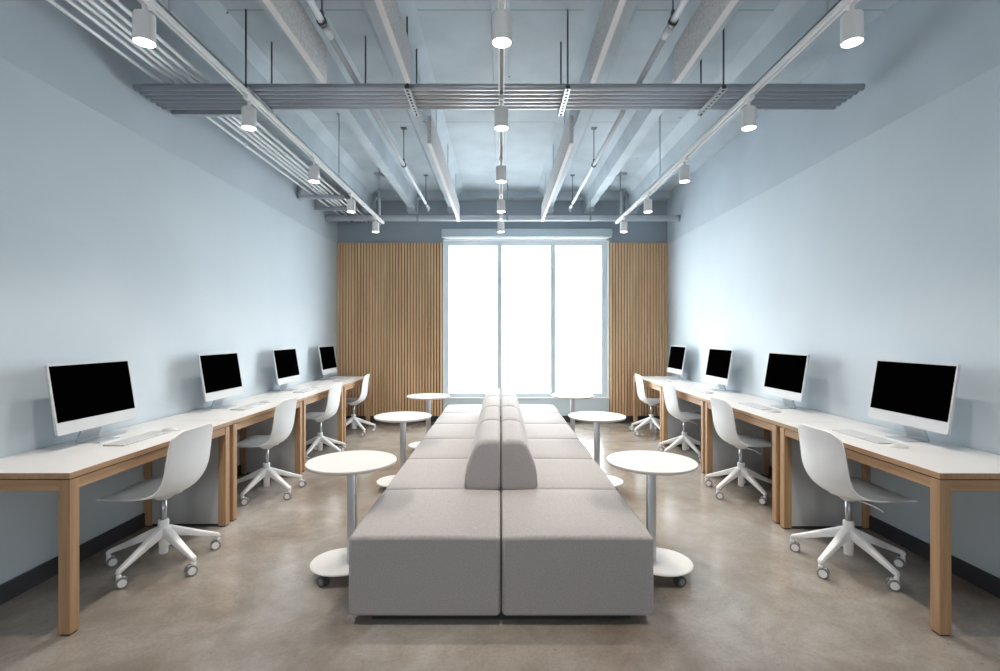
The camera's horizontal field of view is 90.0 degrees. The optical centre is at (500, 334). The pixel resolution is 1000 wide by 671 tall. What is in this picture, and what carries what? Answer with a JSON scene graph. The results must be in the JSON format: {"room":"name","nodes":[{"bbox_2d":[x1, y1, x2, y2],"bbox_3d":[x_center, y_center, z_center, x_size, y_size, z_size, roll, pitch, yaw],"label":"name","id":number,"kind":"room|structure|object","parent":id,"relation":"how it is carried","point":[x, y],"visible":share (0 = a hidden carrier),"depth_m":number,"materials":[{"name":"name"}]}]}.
{"room":"computer lab","nodes":[
{"label":"computer lab","id":0,"kind":"room"},
{"bbox_2d":[0,0,337,583],"bbox_3d":[-2.639,-0.407,2.325,0.202,3.555,11.450,0,0,0],"label":"wall","id":1,"kind":"structure","parent":0,"point":[148,236],"depth_m":3.34,"materials":[{"name":"blue paint"}]},
{"bbox_2d":[0,464,241,604],"bbox_3d":[-2.533,1.320,2.300,0.014,0.100,11.000,0,0,0],"label":"baseboard","id":2,"kind":"structure","parent":1,"relation":"attached to","point":[33,577],"depth_m":2.85,"materials":[{"name":"grey"}]},
{"bbox_2d":[0,422,999,670],"bbox_3d":[0.030,1.445,2.325,5.540,0.150,11.450,0,0,0],"label":"floor","id":3,"kind":"structure","parent":0,"point":[748,601],"depth_m":2.44,"materials":[{"name":"concrete"}]},
{"bbox_2d":[0,420,232,635],"bbox_3d":[-2.243,1.000,2.958,0.582,0.741,1.384,0,0,0],"label":"desk","id":4,"kind":"object","parent":3,"relation":"on","point":[65,467],"visible":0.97,"depth_m":2.65,"materials":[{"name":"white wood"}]},
{"bbox_2d":[44,359,136,442],"bbox_3d":[-2.379,0.396,2.955,0.144,0.467,0.588,0,0,0],"label":"desktop computer","id":5,"kind":"object","parent":4,"relation":"on","point":[84,397],"visible":1,"depth_m":2.91,"materials":[{"name":"silver metal"}]},
{"bbox_2d":[103,431,169,445],"bbox_3d":[-2.172,0.624,3.005,0.118,0.010,0.400,0,0,0],"label":"keyboard","id":6,"kind":"object","parent":4,"relation":"on","point":[134,439],"visible":1,"depth_m":2.98,"materials":[{"name":"grey plastic"}]},
{"bbox_2d":[96,423,220,588],"bbox_3d":[-2.029,0.963,2.975,0.608,0.814,0.607,0,0,0],"label":"swivel chair","id":7,"kind":"object","parent":3,"relation":"on","point":[188,454],"visible":1,"depth_m":2.93,"materials":[{"name":"white plastic"}]},
{"bbox_2d":[157,398,303,520],"bbox_3d":[-2.243,1.000,4.308,0.582,0.741,1.307,0,0,0],"label":"desk","id":8,"kind":"object","parent":3,"relation":"on","point":[287,455],"visible":0.62,"depth_m":4.87,"materials":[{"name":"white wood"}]},
{"bbox_2d":[197,352,243,408],"bbox_3d":[-2.379,0.396,4.300,0.144,0.467,0.588,0,0,0],"label":"desktop computer","id":9,"kind":"object","parent":8,"relation":"on","point":[220,374],"visible":1,"depth_m":4.26,"materials":[{"name":"silver metal"}]},
{"bbox_2d":[237,397,306,505],"bbox_3d":[-2.043,0.963,4.289,0.614,0.814,0.610,0,0,0],"label":"swivel chair","id":10,"kind":"object","parent":3,"relation":"on","point":[284,416],"visible":0.89,"depth_m":4.25,"materials":[{"name":"white plastic"}]},
{"bbox_2d":[245,384,344,471],"bbox_3d":[-2.243,1.000,5.612,0.582,0.741,1.293,0,0,0],"label":"desk","id":11,"kind":"object","parent":3,"relation":"on","point":[315,400],"visible":0.44,"depth_m":6.16,"materials":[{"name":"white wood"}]},
{"bbox_2d":[272,348,300,390],"bbox_3d":[-2.379,0.396,5.607,0.144,0.467,0.588,0,0,0],"label":"desktop computer","id":12,"kind":"object","parent":11,"relation":"on","point":[286,366],"visible":1,"depth_m":5.57,"materials":[{"name":"silver metal"}]},
{"bbox_2d":[306,382,345,461],"bbox_3d":[-2.061,0.963,5.616,0.618,0.814,0.606,0,0,0],"label":"swivel chair","id":13,"kind":"object","parent":3,"relation":"on","point":[333,400],"visible":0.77,"depth_m":5.58,"materials":[{"name":"white plastic"}]},
{"bbox_2d":[302,376,369,442],"bbox_3d":[-2.243,1.000,6.876,0.582,0.741,1.228,0,0,0],"label":"desk","id":14,"kind":"object","parent":3,"relation":"on","point":[355,381],"visible":0.48,"depth_m":6.65,"materials":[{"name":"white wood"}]},
{"bbox_2d":[318,345,337,379],"bbox_3d":[-2.379,0.396,6.945,0.144,0.467,0.588,0,0,0],"label":"desktop computer","id":15,"kind":"object","parent":14,"relation":"on","point":[326,353],"visible":0.99,"depth_m":6.90,"materials":[{"name":"silver metal"}]},
{"bbox_2d":[305,450,396,587],"bbox_3d":[-0.850,1.046,2.860,0.501,0.648,0.501,0,0,0],"label":"side table","id":16,"kind":"object","parent":3,"relation":"on","point":[332,563],"visible":0.72,"depth_m":2.84,"materials":[{"name":"white"}]},
{"bbox_2d":[346,374,375,436],"bbox_3d":[-2.058,0.963,6.940,0.623,0.814,0.597,0,0,-5],"label":"swivel chair","id":17,"kind":"object","parent":3,"relation":"on","point":[353,419],"visible":0.7,"depth_m":6.87,"materials":[{"name":"white plastic"}]},
{"bbox_2d":[374,411,431,491],"bbox_3d":[-0.864,1.046,4.430,0.501,0.648,0.501,0,0,0],"label":"side table","id":18,"kind":"object","parent":3,"relation":"on","point":[402,417],"visible":0.56,"depth_m":4.41,"materials":[{"name":"white"}]},
{"bbox_2d":[349,489,500,618],"bbox_3d":[-0.358,1.158,2.720,0.722,0.424,0.733,0,0,0],"label":"ottoman","id":19,"kind":"object","parent":3,"relation":"on","point":[415,553],"visible":1,"depth_m":2.35,"materials":[{"name":"grey fabric"}]},
{"bbox_2d":[407,393,449,449],"bbox_3d":[-0.848,1.046,5.870,0.501,0.648,0.501,0,0,0],"label":"side table","id":20,"kind":"object","parent":3,"relation":"on","point":[428,397],"visible":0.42,"depth_m":5.86,"materials":[{"name":"white"}]},
{"bbox_2d":[386,420,500,549],"bbox_3d":[-0.358,1.012,3.465,0.722,0.716,0.752,0,0,0],"label":"module","id":21,"kind":"object","parent":3,"relation":"on","point":[481,470],"visible":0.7,"depth_m":3.20,"materials":[{"name":"grey fabric"}]},
{"bbox_2d":[408,406,500,506],"bbox_3d":[-0.358,1.012,4.208,0.722,0.716,0.731,0,0,0],"label":"module","id":22,"kind":"object","parent":3,"relation":"on","point":[427,448],"visible":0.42,"depth_m":4.11,"materials":[{"name":"grey fabric"}]},
{"bbox_2d":[423,396,500,479],"bbox_3d":[-0.358,1.012,4.957,0.722,0.716,0.763,0,0,0],"label":"module","id":23,"kind":"object","parent":3,"relation":"on","point":[437,431],"visible":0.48,"depth_m":4.86,"materials":[{"name":"grey fabric"}]},
{"bbox_2d":[434,388,500,458],"bbox_3d":[-0.358,1.012,5.720,0.722,0.716,0.758,0,0,0],"label":"module","id":24,"kind":"object","parent":3,"relation":"on","point":[463,417],"visible":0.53,"depth_m":5.62,"materials":[{"name":"grey fabric"}]},
{"bbox_2d":[442,405,500,442],"bbox_3d":[-0.358,1.158,6.441,0.722,0.424,0.680,0,0,0],"label":"ottoman","id":25,"kind":"object","parent":3,"relation":"on","point":[450,408],"visible":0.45,"depth_m":6.37,"materials":[{"name":"grey fabric"}]},
{"bbox_2d":[501,388,566,423],"bbox_3d":[0.364,1.012,5.720,0.722,0.716,0.758,0,0,0],"label":"module","id":26,"kind":"object","parent":3,"relation":"on","point":[528,417],"visible":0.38,"depth_m":5.62,"materials":[{"name":"grey fabric"}]},
{"bbox_2d":[519,405,558,412],"bbox_3d":[0.364,1.158,6.441,0.722,0.424,0.680,0,0,0],"label":"ottoman","id":27,"kind":"object","parent":3,"relation":"on","point":[524,408],"visible":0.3,"depth_m":6.37,"materials":[{"name":"grey fabric"}]},
{"bbox_2d":[501,396,577,438],"bbox_3d":[0.364,1.012,4.957,0.722,0.716,0.763,0,0,0],"label":"module","id":28,"kind":"object","parent":3,"relation":"on","point":[534,431],"visible":0.31,"depth_m":4.86,"materials":[{"name":"grey fabric"}]},
{"bbox_2d":[501,406,593,459],"bbox_3d":[0.364,1.012,4.208,0.722,0.716,0.731,0,0,0],"label":"module","id":29,"kind":"object","parent":3,"relation":"on","point":[540,448],"visible":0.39,"depth_m":4.11,"materials":[{"name":"grey fabric"}]},
{"bbox_2d":[501,420,615,549],"bbox_3d":[0.364,1.012,3.465,0.722,0.716,0.752,0,0,0],"label":"module","id":30,"kind":"object","parent":3,"relation":"on","point":[520,470],"visible":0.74,"depth_m":3.20,"materials":[{"name":"grey fabric"}]},
{"bbox_2d":[551,393,593,446],"bbox_3d":[0.855,1.046,5.930,0.501,0.648,0.501,0,0,0],"label":"side table","id":31,"kind":"object","parent":3,"relation":"on","point":[572,396],"visible":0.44,"depth_m":5.91,"materials":[{"name":"white"}]},
{"bbox_2d":[501,489,652,618],"bbox_3d":[0.364,1.158,2.720,0.722,0.424,0.733,0,0,0],"label":"ottoman","id":32,"kind":"object","parent":3,"relation":"on","point":[566,553],"visible":1,"depth_m":2.35,"materials":[{"name":"grey fabric"}]},
{"bbox_2d":[568,411,625,489],"bbox_3d":[0.855,1.046,4.430,0.501,0.648,0.501,0,0,0],"label":"side table","id":33,"kind":"object","parent":3,"relation":"on","point":[597,417],"visible":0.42,"depth_m":4.41,"materials":[{"name":"white"}]},
{"bbox_2d":[629,374,659,436],"bbox_3d":[2.124,0.963,6.902,0.610,0.814,0.614,0,0,3],"label":"swivel chair","id":34,"kind":"object","parent":3,"relation":"on","point":[652,420],"visible":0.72,"depth_m":6.86,"materials":[{"name":"white plastic"}]},
{"bbox_2d":[606,450,697,587],"bbox_3d":[0.862,1.046,2.860,0.501,0.648,0.501,0,0,0],"label":"side table","id":35,"kind":"object","parent":3,"relation":"on","point":[666,562],"visible":0.75,"depth_m":2.84,"materials":[{"name":"white"}]},
{"bbox_2d":[633,376,707,444],"bbox_3d":[2.292,1.000,6.841,0.604,0.741,1.298,0,0,0],"label":"desk","id":36,"kind":"object","parent":3,"relation":"on","point":[648,381],"visible":0.4,"depth_m":6.79,"materials":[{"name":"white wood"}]},
{"bbox_2d":[667,345,686,379],"bbox_3d":[2.428,0.396,6.945,0.144,0.467,0.588,0,0,0],"label":"desktop computer","id":37,"kind":"object","parent":36,"relation":"on","point":[677,354],"visible":1,"depth_m":6.90,"materials":[{"name":"silver metal"}]},
{"bbox_2d":[658,382,700,462],"bbox_3d":[2.106,0.962,5.667,0.621,0.816,0.590,0,0,24],"label":"swivel chair","id":38,"kind":"object","parent":3,"relation":"on","point":[671,401],"visible":0.78,"depth_m":5.60,"materials":[{"name":"white plastic"}]},
{"bbox_2d":[661,385,761,472],"bbox_3d":[2.292,1.000,5.550,0.604,0.741,1.276,0,0,0],"label":"desk","id":39,"kind":"object","parent":3,"relation":"on","point":[689,400],"visible":0.45,"depth_m":6.11,"materials":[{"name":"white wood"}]},
{"bbox_2d":[705,348,733,390],"bbox_3d":[2.428,0.396,5.607,0.144,0.467,0.588,0,0,0],"label":"desktop computer","id":40,"kind":"object","parent":39,"relation":"on","point":[719,362],"visible":1,"depth_m":5.57,"materials":[{"name":"silver metal"}]},
{"bbox_2d":[705,397,771,504],"bbox_3d":[2.104,0.963,4.299,0.622,0.814,0.610,0,0,0],"label":"swivel chair","id":41,"kind":"object","parent":3,"relation":"on","point":[722,411],"visible":0.88,"depth_m":4.26,"materials":[{"name":"white plastic"}]},
{"bbox_2d":[703,398,855,523],"bbox_3d":[2.292,1.000,4.260,0.604,0.741,1.297,0,0,0],"label":"desk","id":42,"kind":"object","parent":3,"relation":"on","point":[720,455],"visible":0.57,"depth_m":4.77,"materials":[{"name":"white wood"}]},
{"bbox_2d":[763,352,809,408],"bbox_3d":[2.428,0.396,4.300,0.144,0.467,0.588,0,0,0],"label":"desktop computer","id":43,"kind":"object","parent":42,"relation":"on","point":[786,373],"visible":1,"depth_m":4.26,"materials":[{"name":"silver metal"}]},
{"bbox_2d":[790,424,916,591],"bbox_3d":[2.084,0.963,2.957,0.604,0.814,0.611,0,0,0],"label":"swivel chair","id":44,"kind":"object","parent":3,"relation":"on","point":[823,455],"visible":1,"depth_m":2.91,"materials":[{"name":"white plastic"}]},
{"bbox_2d":[776,421,999,635],"bbox_3d":[2.292,1.000,2.936,0.604,0.741,1.343,0,0,0],"label":"desk","id":45,"kind":"object","parent":3,"relation":"on","point":[943,467],"visible":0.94,"depth_m":2.68,"materials":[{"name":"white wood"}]},
{"bbox_2d":[832,429,897,443],"bbox_3d":[2.222,0.624,3.060,0.118,0.010,0.400,0,0,0],"label":"keyboard","id":46,"kind":"object","parent":45,"relation":"on","point":[878,440],"visible":1,"depth_m":3.03,"materials":[{"name":"white plastic"}]},
{"bbox_2d":[868,359,960,441],"bbox_3d":[2.428,0.396,2.985,0.144,0.467,0.588,0,0,0],"label":"desktop computer","id":47,"kind":"object","parent":45,"relation":"on","point":[920,397],"visible":1,"depth_m":2.94,"materials":[{"name":"silver metal"}]},
{"bbox_2d":[338,200,666,415],"bbox_3d":[0.030,-0.407,7.925,5.140,3.555,0.250,0,0,0],"label":"wall","id":48,"kind":"structure","parent":0,"point":[390,231],"depth_m":7.80,"materials":[{"name":"paint"}]},
{"bbox_2d":[337,243,442,415],"bbox_3d":[-1.720,-0.075,7.778,1.637,2.690,0.044,0,0,0],"label":"panel","id":49,"kind":"object","parent":48,"relation":"attached to","point":[390,295],"visible":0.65,"depth_m":7.76,"materials":[{"name":"brown wood"}]},
{"bbox_2d":[334,191,670,199],"bbox_3d":[0.030,-2.140,7.710,5.140,0.110,0.180,0,0,0],"label":"ledge","id":50,"kind":"object","parent":48,"relation":"attached to","point":[385,195],"visible":0.46,"depth_m":7.62,"materials":[{"name":"paint"}]},
{"bbox_2d":[346,416,659,421],"bbox_3d":[0.030,1.320,7.793,5.112,0.100,0.014,0,0,0],"label":"baseboard","id":51,"kind":"structure","parent":48,"relation":"attached to","point":[433,418],"depth_m":7.79,"materials":[{"name":"grey"}]},
{"bbox_2d":[443,239,609,398],"bbox_3d":[0.400,-0.240,7.890,2.600,2.484,0.220,0,0,0],"label":"window","id":52,"kind":"structure","parent":48,"relation":"in","point":[604,243],"depth_m":7.83,"materials":[{"name":"white"}]},
{"bbox_2d":[442,229,611,238],"bbox_3d":[0.405,-1.550,7.740,2.620,0.141,0.120,0,0,0],"label":"roller blind","id":53,"kind":"object","parent":48,"relation":"attached to","point":[446,233],"visible":1,"depth_m":7.68,"materials":[{"name":"grey"}]},
{"bbox_2d":[609,243,666,415],"bbox_3d":[2.148,-0.075,7.778,0.899,2.690,0.044,0,0,0],"label":"panel","id":54,"kind":"object","parent":48,"relation":"attached to","point":[637,271],"visible":0.8,"depth_m":7.76,"materials":[{"name":"brown wood"}]},
{"bbox_2d":[119,0,896,190],"bbox_3d":[0.030,-2.285,2.325,5.540,0.200,11.450,0,0,0],"label":"ceiling","id":55,"kind":"structure","parent":0,"point":[457,34],"depth_m":4.05,"materials":[{"name":"paint"}]},
{"bbox_2d":[245,9,275,115],"bbox_3d":[-1.712,-1.909,3.553,0.041,0.551,0.415,0,0,0],"label":"channel","id":56,"kind":"object","parent":55,"relation":"hanging from","point":[246,85],"visible":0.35,"depth_m":3.36,"materials":[{"name":"white metal"}]},
{"bbox_2d":[150,0,377,213],"bbox_3d":[-2.035,-2.034,2.300,0.380,0.303,11.000,0,0,0],"label":"ceiling beam","id":57,"kind":"structure","parent":55,"relation":"attached to","point":[209,22],"depth_m":3.87,"materials":[{"name":"paint"}]},
{"bbox_2d":[173,110,240,116],"bbox_3d":[-2.241,-1.815,3.870,0.572,0.246,0.040,0,0,0],"label":"bracket","id":58,"kind":"object","parent":57,"relation":"hanging from","point":[178,113],"visible":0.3,"depth_m":3.85,"materials":[{"name":"grey metal"}]},
{"bbox_2d":[65,0,355,222],"bbox_3d":[-2.258,-1.746,2.325,0.033,0.033,10.950,0,0,0],"label":"conduit","id":59,"kind":"object","parent":58,"relation":"attached to","point":[71,2],"visible":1,"depth_m":3.26,"materials":[{"name":"white metal"}]},
{"bbox_2d":[77,0,359,222],"bbox_3d":[-2.198,-1.746,2.325,0.033,0.033,10.950,0,0,0],"label":"conduit","id":60,"kind":"object","parent":58,"relation":"on","point":[82,2],"visible":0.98,"depth_m":3.27,"materials":[{"name":"white metal"}]},
{"bbox_2d":[298,179,344,198],"bbox_3d":[-2.241,-1.815,6.250,0.572,0.246,0.040,0,0,0],"label":"bracket","id":61,"kind":"object","parent":57,"relation":"hanging from","point":[300,196],"visible":0.88,"depth_m":6.23,"materials":[{"name":"grey metal"}]},
{"bbox_2d":[47,0,349,222],"bbox_3d":[-2.355,-1.746,2.325,0.033,0.033,10.950,0,0,0],"label":"conduit","id":62,"kind":"object","parent":61,"relation":"on","point":[52,2],"visible":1,"depth_m":3.26,"materials":[{"name":"white metal"}]},
{"bbox_2d":[87,0,363,222],"bbox_3d":[-2.147,-1.746,2.325,0.033,0.033,10.950,0,0,0],"label":"conduit","id":63,"kind":"object","parent":61,"relation":"on","point":[92,2],"visible":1,"depth_m":3.29,"materials":[{"name":"white metal"}]},
{"bbox_2d":[99,0,366,222],"bbox_3d":[-2.086,-1.746,2.325,0.033,0.033,10.950,0,0,0],"label":"conduit","id":64,"kind":"object","parent":61,"relation":"on","point":[103,2],"visible":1,"depth_m":3.30,"materials":[{"name":"white metal"}]},
{"bbox_2d":[112,0,371,222],"bbox_3d":[-2.016,-1.746,2.325,0.033,0.033,10.950,0,0,0],"label":"conduit","id":65,"kind":"object","parent":61,"relation":"on","point":[117,2],"visible":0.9,"depth_m":3.33,"materials":[{"name":"white metal"}]},
{"bbox_2d":[315,199,357,210],"bbox_3d":[-2.241,-1.815,6.830,0.572,0.246,0.040,0,0,0],"label":"bracket","id":66,"kind":"object","parent":57,"relation":"hanging from","point":[317,208],"visible":0.73,"depth_m":6.81,"materials":[{"name":"grey metal"}]},
{"bbox_2d":[148,0,383,223],"bbox_3d":[-1.602,-1.844,1.860,0.044,0.682,9.920,0,0,0],"label":"track","id":67,"kind":"object","parent":55,"relation":"hanging from","point":[166,16],"visible":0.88,"depth_m":3.11,"materials":[{"name":"white metal"}]},
{"bbox_2d":[132,0,155,47],"bbox_3d":[-1.602,-1.409,2.250,0.088,0.196,0.090,0,0,0],"label":"track spotlight","id":68,"kind":"object","parent":67,"relation":"attached to","point":[143,21],"visible":1,"depth_m":2.22,"materials":[{"name":"white metal"}]},
{"bbox_2d":[241,94,256,130],"bbox_3d":[-1.602,-1.409,3.185,0.088,0.196,0.090,0,0,0],"label":"track spotlight","id":69,"kind":"object","parent":67,"relation":"attached to","point":[248,113],"visible":1,"depth_m":3.16,"materials":[{"name":"white metal"}]},
{"bbox_2d":[309,157,319,182],"bbox_3d":[-1.602,-1.409,4.300,0.088,0.196,0.090,0,0,0],"label":"track spotlight","id":70,"kind":"object","parent":67,"relation":"attached to","point":[314,171],"visible":1,"depth_m":4.27,"materials":[{"name":"white metal"}]},
{"bbox_2d":[347,193,354,212],"bbox_3d":[-1.602,-1.409,5.365,0.088,0.196,0.090,0,0,0],"label":"track spotlight","id":71,"kind":"object","parent":67,"relation":"attached to","point":[350,202],"visible":1,"depth_m":5.33,"materials":[{"name":"white metal"}]},
{"bbox_2d":[262,0,326,82],"bbox_3d":[-1.128,-1.881,0.150,0.036,0.549,6.100,0,0,0],"label":"acoustic baffle","id":72,"kind":"object","parent":55,"relation":"hanging from","point":[291,15],"visible":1,"depth_m":2.82,"materials":[{"name":"grey fabric"}]},
{"bbox_2d":[257,0,422,213],"bbox_3d":[-1.362,-2.034,2.300,0.356,0.303,11.000,0,0,0],"label":"ceiling beam","id":73,"kind":"structure","parent":55,"relation":"attached to","point":[362,123],"depth_m":4.82,"materials":[{"name":"paint"}]},
{"bbox_2d":[306,0,429,211],"bbox_3d":[-1.025,-1.965,1.990,0.060,0.440,10.280,0,0,0],"label":"pipe","id":74,"kind":"object","parent":55,"relation":"hanging from","point":[321,20],"visible":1,"depth_m":3.36,"materials":[{"name":"grey metal"}]},
{"bbox_2d":[360,0,462,213],"bbox_3d":[-0.743,-2.034,2.300,0.359,0.303,11.000,0,0,0],"label":"ceiling beam","id":75,"kind":"structure","parent":55,"relation":"attached to","point":[425,75],"depth_m":3.97,"materials":[{"name":"paint"}]},
{"bbox_2d":[375,0,410,82],"bbox_3d":[-0.590,-1.881,0.150,0.033,0.549,6.100,0,0,0],"label":"acoustic baffle","id":76,"kind":"object","parent":75,"relation":"hanging from","point":[389,11],"visible":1,"depth_m":2.81,"materials":[{"name":"grey fabric"}]},
{"bbox_2d":[428,110,459,221],"bbox_3d":[-0.598,-1.881,5.675,0.032,0.549,2.930,0,0,0],"label":"acoustic baffle","id":77,"kind":"object","parent":75,"relation":"hanging from","point":[434,145],"visible":0.94,"depth_m":5.02,"materials":[{"name":"grey fabric"}]},
{"bbox_2d":[404,16,419,115],"bbox_3d":[-0.628,-1.909,3.553,0.041,0.551,0.415,0,0,0],"label":"channel","id":78,"kind":"object","parent":55,"relation":"hanging from","point":[407,89],"visible":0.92,"depth_m":3.51,"materials":[{"name":"white metal"}]},
{"bbox_2d":[132,84,864,90],"bbox_3d":[-0.013,-1.684,3.410,4.965,0.045,0.045,0,0,0],"label":"pipe","id":79,"kind":"object","parent":78,"relation":"on","point":[137,87],"visible":0.95,"depth_m":3.39,"materials":[{"name":"grey metal"}]},
{"bbox_2d":[150,99,846,102],"bbox_3d":[-0.013,-1.684,3.581,4.965,0.045,0.045,0,0,0],"label":"pipe","id":80,"kind":"object","parent":78,"relation":"on","point":[152,100],"visible":0.56,"depth_m":3.57,"materials":[{"name":"grey metal"}]},
{"bbox_2d":[139,91,858,94],"bbox_3d":[-0.013,-1.684,3.467,4.965,0.045,0.045,0,0,0],"label":"pipe","id":81,"kind":"object","parent":78,"relation":"on","point":[140,92],"visible":0.53,"depth_m":3.45,"materials":[{"name":"grey metal"}]},
{"bbox_2d":[145,95,852,98],"bbox_3d":[-0.013,-1.684,3.524,4.965,0.045,0.045,0,0,0],"label":"pipe","id":82,"kind":"object","parent":78,"relation":"on","point":[146,96],"visible":0.53,"depth_m":3.51,"materials":[{"name":"grey metal"}]},
{"bbox_2d":[161,106,836,109],"bbox_3d":[-0.013,-1.684,3.695,4.965,0.045,0.045,0,0,0],"label":"pipe","id":83,"kind":"object","parent":78,"relation":"on","point":[162,107],"visible":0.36,"depth_m":3.68,"materials":[{"name":"grey metal"}]},
{"bbox_2d":[156,103,841,105],"bbox_3d":[-0.013,-1.684,3.638,4.965,0.045,0.045,0,0,0],"label":"pipe","id":84,"kind":"object","parent":78,"relation":"on","point":[157,104],"visible":0.5,"depth_m":3.63,"materials":[{"name":"grey metal"}]},
{"bbox_2d":[491,0,510,158],"bbox_3d":[0.002,-2.182,1.500,0.128,0.026,9.400,0,0,0],"label":"rib","id":85,"kind":"object","parent":55,"relation":"attached to","point":[494,3],"visible":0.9,"depth_m":4.08,"materials":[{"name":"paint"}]},
{"bbox_2d":[498,0,505,215],"bbox_3d":[0.006,-1.844,1.860,0.044,0.682,9.920,0,0,0],"label":"track","id":86,"kind":"object","parent":55,"relation":"hanging from","point":[501,51],"visible":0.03,"depth_m":3.00,"materials":[{"name":"white metal"}]},
{"bbox_2d":[496,157,505,182],"bbox_3d":[0.006,-1.409,4.300,0.088,0.196,0.090,0,0,0],"label":"track spotlight","id":87,"kind":"object","parent":86,"relation":"attached to","point":[501,169],"visible":1,"depth_m":4.27,"materials":[{"name":"white metal"}]},
{"bbox_2d":[495,94,507,130],"bbox_3d":[0.006,-1.409,3.185,0.088,0.196,0.090,0,0,0],"label":"track spotlight","id":88,"kind":"object","parent":86,"relation":"attached to","point":[501,112],"visible":1,"depth_m":3.15,"materials":[{"name":"white metal"}]},
{"bbox_2d":[492,0,511,47],"bbox_3d":[0.006,-1.409,2.250,0.088,0.196,0.090,0,0,0],"label":"track spotlight","id":89,"kind":"object","parent":86,"relation":"attached to","point":[501,18],"visible":1,"depth_m":2.22,"materials":[{"name":"white metal"}]},
{"bbox_2d":[325,183,679,221],"bbox_3d":[0.030,-1.907,7.250,5.114,0.555,0.100,0,0,0],"label":"pipe","id":90,"kind":"object","parent":55,"relation":"hanging from","point":[676,218],"visible":0.93,"depth_m":7.22,"materials":[{"name":"grey metal"}]},
{"bbox_2d":[558,9,570,115],"bbox_3d":[0.452,-1.909,3.553,0.041,0.551,0.415,0,0,0],"label":"channel","id":91,"kind":"object","parent":55,"relation":"hanging from","point":[567,89],"visible":1,"depth_m":3.44,"materials":[{"name":"white metal"}]},
{"bbox_2d":[538,0,640,213],"bbox_3d":[0.743,-2.034,2.300,0.359,0.303,11.000,0,0,0],"label":"ceiling beam","id":92,"kind":"structure","parent":55,"relation":"attached to","point":[579,68],"depth_m":3.94,"materials":[{"name":"paint"}]},
{"bbox_2d":[541,112,572,221],"bbox_3d":[0.598,-1.881,5.675,0.032,0.549,2.930,0,0,0],"label":"acoustic baffle","id":93,"kind":"object","parent":92,"relation":"hanging from","point":[566,145],"visible":0.94,"depth_m":5.02,"materials":[{"name":"grey fabric"}]},
{"bbox_2d":[590,0,625,82],"bbox_3d":[0.590,-1.881,0.150,0.033,0.549,6.100,0,0,0],"label":"acoustic baffle","id":94,"kind":"object","parent":92,"relation":"hanging from","point":[611,11],"visible":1,"depth_m":2.81,"materials":[{"name":"grey fabric"}]},
{"bbox_2d":[568,0,688,211],"bbox_3d":[0.990,-1.965,1.990,0.060,0.440,10.280,0,0,0],"label":"pipe","id":95,"kind":"object","parent":55,"relation":"hanging from","point":[675,14],"visible":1,"depth_m":3.39,"materials":[{"name":"grey metal"}]},
{"bbox_2d":[581,0,743,213],"bbox_3d":[1.362,-2.034,2.300,0.356,0.303,11.000,0,0,0],"label":"ceiling beam","id":96,"kind":"structure","parent":55,"relation":"attached to","point":[634,125],"depth_m":4.81,"materials":[{"name":"paint"}]},
{"bbox_2d":[674,0,738,82],"bbox_3d":[1.128,-1.881,0.150,0.036,0.549,6.100,0,0,0],"label":"acoustic baffle","id":97,"kind":"object","parent":55,"relation":"hanging from","point":[709,15],"visible":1,"depth_m":2.82,"materials":[{"name":"grey fabric"}]},
{"bbox_2d":[697,29,727,115],"bbox_3d":[1.500,-1.909,3.553,0.041,0.551,0.415,0,0,0],"label":"channel","id":98,"kind":"object","parent":55,"relation":"hanging from","point":[723,88],"visible":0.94,"depth_m":3.51,"materials":[{"name":"white metal"}]},
{"bbox_2d":[615,0,847,223],"bbox_3d":[1.582,-1.844,1.860,0.044,0.682,9.920,0,0,0],"label":"track","id":99,"kind":"object","parent":55,"relation":"hanging from","point":[836,11],"visible":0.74,"depth_m":3.10,"materials":[{"name":"white metal"}]},
{"bbox_2d":[644,193,651,212],"bbox_3d":[1.582,-1.409,5.365,0.088,0.196,0.090,0,0,0],"label":"track spotlight","id":100,"kind":"object","parent":99,"relation":"attached to","point":[647,202],"visible":1,"depth_m":5.33,"materials":[{"name":"white metal"}]},
{"bbox_2d":[679,157,689,182],"bbox_3d":[1.582,-1.409,4.300,0.088,0.196,0.090,0,0,0],"label":"track spotlight","id":101,"kind":"object","parent":99,"relation":"attached to","point":[684,171],"visible":1,"depth_m":4.27,"materials":[{"name":"white metal"}]},
{"bbox_2d":[741,94,756,130],"bbox_3d":[1.582,-1.409,3.185,0.088,0.196,0.090,0,0,0],"label":"track spotlight","id":102,"kind":"object","parent":99,"relation":"attached to","point":[748,113],"visible":1,"depth_m":3.16,"materials":[{"name":"white metal"}]},
{"bbox_2d":[840,0,863,47],"bbox_3d":[1.582,-1.409,2.250,0.088,0.196,0.090,0,0,0],"label":"track spotlight","id":103,"kind":"object","parent":99,"relation":"attached to","point":[852,21],"visible":1,"depth_m":2.23,"materials":[{"name":"white metal"}]},
{"bbox_2d":[623,0,861,213],"bbox_3d":[2.035,-2.034,2.300,0.380,0.303,11.000,0,0,0],"label":"ceiling beam","id":104,"kind":"structure","parent":55,"relation":"attached to","point":[791,20],"depth_m":3.86,"materials":[{"name":"paint"}]},
{"bbox_2d":[667,0,999,577],"bbox_3d":[2.699,-0.407,2.325,0.202,3.555,11.450,0,0,0],"label":"wall","id":105,"kind":"structure","parent":0,"point":[855,234],"depth_m":3.45,"materials":[{"name":"blue paint"}]},
{"bbox_2d":[769,466,999,597],"bbox_3d":[2.593,1.320,2.300,0.014,0.100,11.000,0,0,0],"label":"baseboard","id":106,"kind":"structure","parent":105,"relation":"attached to","point":[978,577],"depth_m":3.03,"materials":[{"name":"grey"}]},
{"label":"outside","id":107,"kind":"structure","parent":0,"visible":0},
{"bbox_2d":[449,344,600,392],"bbox_3d":[0.000,1.770,49.100,80.000,0.100,81.800,0,0,0],"label":"ground","id":108,"kind":"structure","parent":107,"point":[472,367],"depth_m":25.07,"materials":[{"name":"white"}]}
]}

